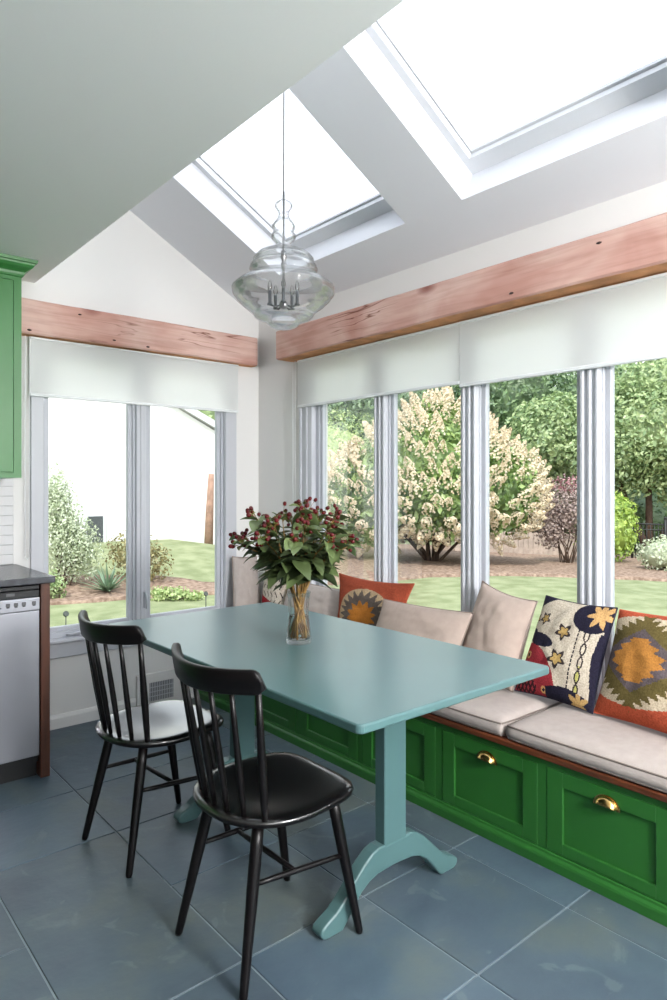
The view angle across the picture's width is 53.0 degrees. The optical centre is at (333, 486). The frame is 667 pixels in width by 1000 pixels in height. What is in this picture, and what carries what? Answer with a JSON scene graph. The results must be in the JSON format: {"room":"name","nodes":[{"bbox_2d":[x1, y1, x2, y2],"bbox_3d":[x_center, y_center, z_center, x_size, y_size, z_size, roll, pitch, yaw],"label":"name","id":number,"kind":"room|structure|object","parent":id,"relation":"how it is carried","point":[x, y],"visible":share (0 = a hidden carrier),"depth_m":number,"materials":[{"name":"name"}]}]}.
{"room":"dining room","nodes":[
{"label":"dining room","id":0,"kind":"room"},
{"bbox_2d":[9,210,258,715],"bbox_3d":[-2.249,-0.480,3.149,4.750,3.800,0.160,0,0,-40],"label":"wall","id":1,"kind":"structure","parent":0,"point":[128,269],"depth_m":3.96,"materials":[{"name":"white paint"}]},
{"bbox_2d":[0,478,13,564],"bbox_3d":[-2.517,0.175,2.811,2.185,0.461,0.010,0,0,-40],"label":"backsplash","id":2,"kind":"structure","parent":1,"relation":"attached to","point":[6,485],"depth_m":3.49,"materials":[{"name":"white tile"}]},
{"bbox_2d":[0,253,37,478],"bbox_3d":[-2.008,-0.569,2.993,1.197,1.049,0.389,0,0,-40],"label":"upper cabinet","id":3,"kind":"object","parent":1,"relation":"attached to","point":[13,269],"visible":1,"depth_m":3.20,"materials":[{"name":"green wood"}]},
{"bbox_2d":[44,397,134,638],"bbox_3d":[-1.380,0.035,3.794,0.590,1.630,0.097,0,0,-40],"label":"window","id":4,"kind":"structure","parent":1,"relation":"in","point":[71,629],"depth_m":3.95,"materials":[{"name":"grey plastic"}]},
{"bbox_2d":[25,336,238,559],"bbox_3d":[-1.126,-0.205,3.953,1.316,1.185,0.014,0,0,-40],"label":"roller shade","id":5,"kind":"object","parent":4,"relation":"attached to","point":[57,368],"visible":1,"depth_m":3.87,"materials":[{"name":"fabric"}]},
{"bbox_2d":[50,686,193,729],"bbox_3d":[-1.267,1.283,3.864,1.083,0.074,0.016,0,0,-40],"label":"baseboard","id":6,"kind":"structure","parent":1,"relation":"attached to","point":[85,715],"depth_m":3.73,"materials":[{"name":"white paint"}]},
{"bbox_2d":[30,336,235,658],"bbox_3d":[-1.127,0.062,3.977,1.276,1.745,0.065,0,0,-40],"label":"window frame","id":7,"kind":"structure","parent":1,"relation":"attached to","point":[68,646],"depth_m":3.96,"materials":[{"name":"grey"}]},
{"bbox_2d":[22,298,257,366],"bbox_3d":[-1.109,-0.893,3.955,1.528,0.189,0.079,0,0,-40],"label":"wood beam","id":8,"kind":"structure","parent":1,"relation":"attached to","point":[41,319],"depth_m":3.87,"materials":[{"name":"brown wood"}]},
{"bbox_2d":[136,669,182,705],"bbox_3d":[-1.047,1.216,4.043,0.300,0.203,0.025,0,0,-40],"label":"air vent","id":9,"kind":"object","parent":1,"relation":"in","point":[163,685],"visible":0.77,"depth_m":4.04,"materials":[{"name":"white metal"}]},
{"bbox_2d":[150,679,173,701],"bbox_3d":[-1.036,1.225,4.038,0.154,0.110,0.004,0,0,-40],"label":"grille","id":10,"kind":"object","parent":9,"relation":"attached to","point":[160,689],"depth_m":4.04,"materials":[{"name":"grey metal"}]},
{"bbox_2d":[143,406,222,617],"bbox_3d":[-0.919,0.035,4.178,0.610,1.630,0.106,0,0,-40],"label":"window","id":11,"kind":"structure","parent":1,"relation":"in","point":[218,415],"depth_m":4.34,"materials":[{"name":"grey plastic"}]},
{"bbox_2d":[0,0,403,282],"bbox_3d":[-0.717,-1.154,0.099,3.152,0.120,6.477,0,0,-40],"label":"ceiling","id":12,"kind":"structure","parent":0,"point":[103,103],"depth_m":1.84,"materials":[{"name":"white paint"}]},
{"bbox_2d":[0,698,666,999],"bbox_3d":[-0.107,1.380,0.615,4.830,0.120,6.877,0,0,-40],"label":"floor","id":13,"kind":"structure","parent":0,"point":[498,924],"depth_m":2.07,"materials":[{"name":"tile"}]},
{"bbox_2d":[0,584,39,783],"bbox_3d":[-1.745,0.882,3.059,0.598,0.876,0.588,0,0,-40],"label":"dishwasher","id":14,"kind":"object","parent":13,"relation":"on","point":[19,605],"visible":0.99,"depth_m":2.98,"materials":[{"name":"silver metal"}]},
{"bbox_2d":[36,583,49,777],"bbox_3d":[-1.506,0.878,3.275,0.041,0.884,0.603,0,0,-40],"label":"end panel","id":15,"kind":"object","parent":13,"relation":"on","point":[43,763],"visible":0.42,"depth_m":3.04,"materials":[{"name":"brown wood"}]},
{"bbox_2d":[78,610,230,877],"bbox_3d":[-0.690,0.894,2.507,0.489,0.857,0.455,0,0,-45],"label":"dining chair","id":16,"kind":"object","parent":13,"relation":"on","point":[144,726],"visible":0.89,"depth_m":2.38,"materials":[{"name":"black paint"}]},
{"bbox_2d":[171,643,362,999],"bbox_3d":[-0.215,0.894,1.961,0.488,0.857,0.455,0,0,-41],"label":"dining chair","id":17,"kind":"object","parent":13,"relation":"on","point":[279,790],"visible":1,"depth_m":1.87,"materials":[{"name":"black paint"}]},
{"bbox_2d":[108,602,548,939],"bbox_3d":[-0.128,0.945,2.462,0.827,0.750,1.570,0,0,-40],"label":"dining table","id":18,"kind":"object","parent":13,"relation":"on","point":[352,676],"visible":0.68,"depth_m":2.13,"materials":[{"name":"teal paint"}]},
{"bbox_2d":[287,614,309,640],"bbox_3d":[-0.127,0.475,2.443,0.095,0.188,0.095,0,0,-40],"label":"glass vase","id":19,"kind":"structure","parent":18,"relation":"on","point":[291,615],"depth_m":2.46,"materials":[{"name":"liquid"}]},
{"bbox_2d":[228,496,363,639],"bbox_3d":[-0.136,0.292,2.426,0.494,0.515,0.503,0,0,-40],"label":"bouquet","id":20,"kind":"object","parent":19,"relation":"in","point":[310,557],"visible":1,"depth_m":2.36,"materials":[{"name":"green plant"}]},
{"bbox_2d":[199,690,666,926],"bbox_3d":[0.566,1.123,2.872,0.486,0.394,3.896,0,0,-40],"label":"window bench","id":21,"kind":"object","parent":13,"relation":"on","point":[604,833],"visible":0.4,"depth_m":2.39,"materials":[{"name":"green paint"}]},
{"bbox_2d":[431,685,561,735],"bbox_3d":[0.428,0.885,3.046,0.483,0.079,1.154,0,0,-40],"label":"seat cushion","id":22,"kind":"object","parent":21,"relation":"on","point":[492,712],"visible":0.21,"depth_m":2.60,"materials":[{"name":"beige fabric"}]},
{"bbox_2d":[337,573,414,625],"bbox_3d":[0.187,0.663,3.538,0.147,0.360,0.569,0,0,-42],"label":"pillow","id":23,"kind":"object","parent":22,"relation":"on","point":[360,600],"visible":0.52,"depth_m":3.51,"materials":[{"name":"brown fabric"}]},
{"bbox_2d":[376,599,473,645],"bbox_3d":[0.382,0.697,3.103,0.181,0.292,0.559,0,0,-40],"label":"throw pillow","id":24,"kind":"object","parent":22,"relation":"on","point":[448,626],"visible":0.56,"depth_m":3.04,"materials":[{"name":"beige fabric"}]},
{"bbox_2d":[462,580,537,691],"bbox_3d":[0.700,0.633,2.895,0.208,0.418,0.362,0,0,-33],"label":"throw pillow","id":25,"kind":"object","parent":22,"relation":"on","point":[500,624],"visible":0.65,"depth_m":2.81,"materials":[{"name":"beige fabric"}]},
{"bbox_2d":[505,703,666,792],"bbox_3d":[1.218,0.885,2.112,0.482,0.078,1.288,0,0,-40],"label":"seat cushion","id":26,"kind":"object","parent":21,"relation":"on","point":[635,753],"visible":0.83,"depth_m":2.27,"materials":[{"name":"beige fabric"}]},
{"bbox_2d":[514,595,617,713],"bbox_3d":[0.911,0.646,2.643,0.172,0.392,0.384,0,0,-40],"label":"pillow","id":27,"kind":"object","parent":26,"relation":"on","point":[570,638],"visible":0.93,"depth_m":2.57,"materials":[{"name":"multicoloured fabric"}]},
{"bbox_2d":[593,609,666,733],"bbox_3d":[1.143,0.643,2.348,0.197,0.400,0.444,0,0,-40],"label":"pillow","id":28,"kind":"object","parent":26,"relation":"on","point":[634,686],"visible":1,"depth_m":2.36,"materials":[{"name":"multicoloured fabric"}]},
{"bbox_3d":[-0.314,0.885,3.923,0.482,0.078,1.132,0,0,-40],"label":"seat cushion","id":29,"kind":"object","parent":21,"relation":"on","visible":0},
{"bbox_2d":[232,556,260,606],"bbox_3d":[-0.571,0.643,4.311,0.250,0.395,0.146,0,0,-40],"label":"throw pillow","id":30,"kind":"object","parent":29,"relation":"on","point":[246,591],"visible":0.67,"depth_m":4.28,"materials":[{"name":"beige fabric"}]},
{"bbox_2d":[262,567,286,604],"bbox_3d":[-0.378,0.679,4.231,0.116,0.321,0.233,0,0,-40],"label":"pillow","id":31,"kind":"object","parent":29,"relation":"on","point":[277,596],"visible":0.37,"depth_m":4.17,"materials":[{"name":"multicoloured fabric"}]},
{"bbox_2d":[284,584,339,616],"bbox_3d":[-0.105,0.708,3.923,0.134,0.270,0.594,0,0,-44],"label":"throw pillow","id":32,"kind":"object","parent":29,"relation":"on","point":[324,600],"visible":0.33,"depth_m":3.85,"materials":[{"name":"beige fabric"}]},
{"bbox_3d":[-2.563,0.878,2.366,1.540,0.884,0.628,0,0,-40],"label":"base cabinet","id":33,"kind":"object","parent":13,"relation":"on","visible":0},
{"bbox_2d":[0,564,54,586],"bbox_3d":[-2.311,0.421,2.581,2.202,0.030,0.626,0,0,-40],"label":"countertop","id":34,"kind":"structure","parent":33,"relation":"on","point":[12,574],"depth_m":3.04,"materials":[{"name":"stone"}]},
{"bbox_2d":[130,30,666,314],"bbox_3d":[1.110,-1.556,1.643,1.826,1.093,6.477,0,0,-40],"label":"ceiling","id":35,"kind":"structure","parent":0,"point":[441,209],"depth_m":2.86,"materials":[{"name":"white paint"}]},
{"bbox_2d":[231,92,334,330],"bbox_3d":[-0.182,-1.161,2.449,0.377,1.172,0.377,0,0,2],"label":"pendant light","id":36,"kind":"object","parent":35,"relation":"hanging from","point":[241,287],"visible":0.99,"depth_m":2.43,"materials":[{"name":"clear glass"}]},
{"bbox_2d":[192,89,392,252],"bbox_3d":[-0.311,-1.696,3.292,1.236,0.724,1.220,0,0,-40],"label":"window","id":37,"kind":"structure","parent":35,"relation":"attached to","point":[329,195],"depth_m":3.46,"materials":[{"name":"grey"}]},
{"bbox_2d":[366,0,666,174],"bbox_3d":[0.567,-1.696,2.253,1.236,0.724,1.220,0,0,-40],"label":"window","id":38,"kind":"structure","parent":35,"relation":"attached to","point":[500,80],"depth_m":2.48,"materials":[{"name":"grey"}]},
{"bbox_2d":[259,181,666,703],"bbox_3d":[1.646,0.110,2.096,0.160,2.620,6.477,0,0,-40],"label":"wall","id":39,"kind":"structure","parent":0,"point":[278,379],"depth_m":3.71,"materials":[{"name":"white paint"}]},
{"bbox_2d":[316,404,325,586],"bbox_3d":[0.087,0.035,3.872,0.048,1.630,0.608,0,0,-40],"label":"window","id":40,"kind":"structure","parent":39,"relation":"in","point":[320,409],"depth_m":4.04,"materials":[{"name":"grey plastic"}]},
{"bbox_2d":[297,322,459,407],"bbox_3d":[0.171,-0.197,3.668,0.014,1.167,1.317,0,0,-40],"label":"roller shade","id":41,"kind":"object","parent":39,"relation":"attached to","point":[429,358],"visible":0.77,"depth_m":3.54,"materials":[{"name":"fabric"}]},
{"bbox_2d":[388,387,461,610],"bbox_3d":[0.478,0.035,3.410,0.048,1.630,0.603,0,0,-40],"label":"window","id":42,"kind":"structure","parent":39,"relation":"in","point":[392,399],"depth_m":3.58,"materials":[{"name":"grey plastic"}]},
{"bbox_2d":[299,358,601,702],"bbox_3d":[1.624,0.021,1.982,0.060,1.662,5.650,0,0,-40],"label":"window frame","id":43,"kind":"structure","parent":39,"relation":"attached to","point":[590,379],"depth_m":3.14,"materials":[{"name":"grey"}]},
{"bbox_2d":[276,212,666,361],"bbox_3d":[0.755,-0.872,2.915,0.141,0.179,3.278,0,0,-40],"label":"wood beam","id":44,"kind":"structure","parent":39,"relation":"attached to","point":[636,250],"depth_m":2.88,"materials":[{"name":"brown wood"}]},
{"bbox_2d":[479,370,579,659],"bbox_3d":[0.868,0.035,2.948,0.048,1.630,0.605,0,0,-40],"label":"window","id":45,"kind":"structure","parent":39,"relation":"in","point":[484,388],"depth_m":3.12,"materials":[{"name":"grey plastic"}]},
{"bbox_2d":[459,272,666,387],"bbox_3d":[1.026,-0.625,2.654,0.014,0.310,1.330,0,0,-40],"label":"roller shade","id":46,"kind":"object","parent":39,"relation":"attached to","point":[625,322],"visible":1,"depth_m":2.73,"materials":[{"name":"fabric"}]},
{"bbox_2d":[602,365,614,683],"bbox_3d":[1.258,0.035,2.487,0.048,1.630,0.604,0,0,-40],"label":"window","id":47,"kind":"structure","parent":39,"relation":"in","point":[608,373],"depth_m":2.66,"materials":[{"name":"grey plastic"}]},
{"label":"outside","id":48,"kind":"structure","parent":0,"visible":0},
{"bbox_2d":[48,523,666,659],"bbox_3d":[2.890,2.221,26.012,62.000,2.242,64.000,0,0,-40],"label":"lawn","id":49,"kind":"structure","parent":48,"point":[192,560],"depth_m":9.92,"materials":[{"name":"green plant"}]},
{"bbox_2d":[63,611,68,624],"bbox_3d":[-2.805,1.424,7.013,0.042,0.251,0.060,0,0,31],"label":"light","id":50,"kind":"object","parent":49,"relation":"on","point":[65,613],"visible":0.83,"depth_m":7.01,"materials":[{"name":"grey metal"}]},
{"bbox_2d":[48,397,214,544],"bbox_3d":[-10.352,-0.960,12.789,18.700,5.360,6.700,0,0,-40],"label":"neighbor house","id":51,"kind":"structure","parent":49,"relation":"on","point":[86,438],"depth_m":13.66,"materials":[{"name":"white"}]},
{"bbox_2d":[50,574,214,604],"bbox_3d":[-3.696,1.419,9.400,4.941,0.261,1.671,0,0,-25],"label":"mulch bed","id":52,"kind":"object","parent":49,"relation":"on","point":[76,594],"visible":0.45,"depth_m":9.54,"materials":[{"name":"brown soil"}]},
{"bbox_2d":[48,569,66,598],"bbox_3d":[-3.723,1.333,8.916,0.328,0.485,0.338,0,0,-40],"label":"plant","id":53,"kind":"object","parent":52,"relation":"on","point":[57,591],"visible":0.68,"depth_m":8.90,"materials":[{"name":"green plant"}]},
{"bbox_2d":[48,461,105,585],"bbox_3d":[-3.793,0.564,9.616,0.984,1.869,0.757,0,0,-12],"label":"shrub","id":54,"kind":"object","parent":52,"relation":"on","point":[65,537],"visible":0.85,"depth_m":9.50,"materials":[{"name":"green plant"}]},
{"bbox_2d":[75,562,125,591],"bbox_3d":[-3.174,1.262,9.400,0.873,0.435,0.929,0,0,-40],"label":"yucca plant","id":55,"kind":"object","parent":52,"relation":"on","point":[107,584],"visible":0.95,"depth_m":9.35,"materials":[{"name":"green plant"}]},
{"bbox_2d":[102,530,173,580],"bbox_3d":[-2.994,1.063,10.213,0.986,0.897,0.961,0,0,-40],"label":"shrub","id":56,"kind":"object","parent":52,"relation":"on","point":[155,552],"visible":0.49,"depth_m":10.14,"materials":[{"name":"green plant"}]},
{"bbox_2d":[150,585,204,601],"bbox_3d":[-2.113,1.450,8.987,0.814,0.258,0.435,0,0,-12],"label":"plant","id":57,"kind":"object","parent":49,"relation":"on","point":[177,593],"visible":0.98,"depth_m":8.93,"materials":[{"name":"green plant"}]},
{"bbox_2d":[198,410,214,419],"bbox_3d":[-3.485,-1.316,24.111,3.883,6.112,3.809,0,0,-40],"label":"tree","id":58,"kind":"object","parent":49,"relation":"on","point":[211,414],"visible":0.02,"depth_m":22.93,"materials":[{"name":"green plant"}]},
{"bbox_2d":[204,474,213,543],"bbox_3d":[-2.672,0.545,14.370,0.222,1.656,0.200,0,0,-40],"label":"post","id":59,"kind":"object","parent":49,"relation":"on","point":[208,538],"visible":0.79,"depth_m":14.32,"materials":[{"name":"brown wood"}]},
{"bbox_2d":[328,407,373,539],"bbox_3d":[-0.776,-0.278,19.851,5.430,4.322,3.833,0,0,-16],"label":"hedge","id":60,"kind":"object","parent":49,"relation":"on","point":[335,436],"visible":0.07,"depth_m":19.23,"materials":[{"name":"green plant"}]},
{"bbox_2d":[328,397,373,429],"bbox_3d":[-1.653,-1.801,30.002,10.764,7.648,6.959,0,0,-15],"label":"tree","id":61,"kind":"object","parent":49,"relation":"on","point":[331,406],"visible":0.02,"depth_m":28.16,"materials":[{"name":"green plant"}]},
{"bbox_2d":[328,386,459,450],"bbox_3d":[4.213,-1.600,27.996,8.948,7.517,6.054,0,0,-4],"label":"tree","id":62,"kind":"object","parent":49,"relation":"on","point":[364,410],"visible":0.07,"depth_m":26.93,"materials":[{"name":"green plant"}]},
{"bbox_2d":[328,543,666,584],"bbox_3d":[5.933,1.677,15.903,16.864,0.875,9.542,0,0,-9],"label":"mulch bed","id":63,"kind":"object","parent":49,"relation":"on","point":[411,565],"visible":0.48,"depth_m":12.85,"materials":[{"name":"brown soil"}]},
{"bbox_2d":[328,386,554,560],"bbox_3d":[2.014,-0.241,13.816,4.423,3.765,4.213,0,0,-35],"label":"hydrangea bush","id":64,"kind":"object","parent":63,"relation":"on","point":[429,442],"visible":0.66,"depth_m":12.93,"materials":[{"name":"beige plant"}]},
{"bbox_2d":[533,473,576,562],"bbox_3d":[5.133,0.720,14.468,1.565,2.048,1.425,0,0,34],"label":"shrub","id":65,"kind":"object","parent":63,"relation":"on","point":[553,521],"visible":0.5,"depth_m":14.36,"materials":[{"name":"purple plant"}]},
{"bbox_2d":[571,490,642,561],"bbox_3d":[6.305,0.962,15.528,1.555,1.775,1.580,0,0,-40],"label":"shrub","id":66,"kind":"object","parent":63,"relation":"on","point":[625,520],"visible":0.38,"depth_m":15.10,"materials":[{"name":"green plant"}]},
{"bbox_2d":[616,517,666,557],"bbox_3d":[7.916,1.340,16.801,2.357,1.275,0.080,0,0,21],"label":"iron fence","id":67,"kind":"object","parent":63,"relation":"on","point":[665,518],"visible":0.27,"depth_m":16.78,"materials":[{"name":"black"}]},
{"bbox_2d":[633,534,666,570],"bbox_3d":[6.923,1.375,13.481,1.710,0.828,1.088,0,0,10],"label":"shrub","id":68,"kind":"object","parent":63,"relation":"on","point":[653,554],"visible":0.93,"depth_m":13.35,"materials":[{"name":"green plant"}]},
{"bbox_2d":[431,372,576,456],"bbox_3d":[6.620,-2.415,25.119,5.476,9.107,5.109,0,0,40],"label":"tree","id":69,"kind":"object","parent":49,"relation":"on","point":[505,396],"visible":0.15,"depth_m":23.59,"materials":[{"name":"green plant"}]},
{"bbox_2d":[400,494,618,544],"bbox_3d":[5.748,1.039,23.567,9.134,3.131,3.856,0,0,12],"label":"hedge","id":70,"kind":"object","parent":49,"relation":"on","point":[526,520],"visible":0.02,"depth_m":22.43,"materials":[{"name":"green plant"}]},
{"bbox_2d":[455,531,576,555],"bbox_3d":[5.028,1.484,17.280,3.731,0.769,0.070,0,0,8],"label":"wooden fence","id":71,"kind":"object","parent":49,"relation":"on","point":[524,546],"visible":0.17,"depth_m":17.24,"materials":[{"name":"beige wood"}]},
{"bbox_2d":[500,389,623,531],"bbox_3d":[7.053,-0.551,20.895,4.047,5.161,3.066,0,0,14],"label":"tree","id":72,"kind":"object","parent":49,"relation":"on","point":[551,432],"visible":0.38,"depth_m":20.19,"materials":[{"name":"green plant"}]},
{"bbox_2d":[532,479,666,550],"bbox_3d":[11.355,1.115,22.307,10.300,3.368,3.488,0,0,7],"label":"hedge","id":73,"kind":"object","parent":49,"relation":"on","point":[659,511],"visible":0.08,"depth_m":21.52,"materials":[{"name":"green plant"}]},
{"bbox_2d":[547,365,664,495],"bbox_3d":[11.542,-2.075,28.911,7.158,9.012,6.216,0,0,34],"label":"tree","id":74,"kind":"object","parent":49,"relation":"on","point":[616,366],"visible":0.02,"depth_m":27.64,"materials":[{"name":"green plant"}]},
{"bbox_2d":[569,358,666,546],"bbox_3d":[9.175,-1.132,18.979,4.266,6.373,4.525,0,0,-40],"label":"tree","id":75,"kind":"object","parent":49,"relation":"on","point":[640,392],"visible":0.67,"depth_m":18.25,"materials":[{"name":"green plant"}]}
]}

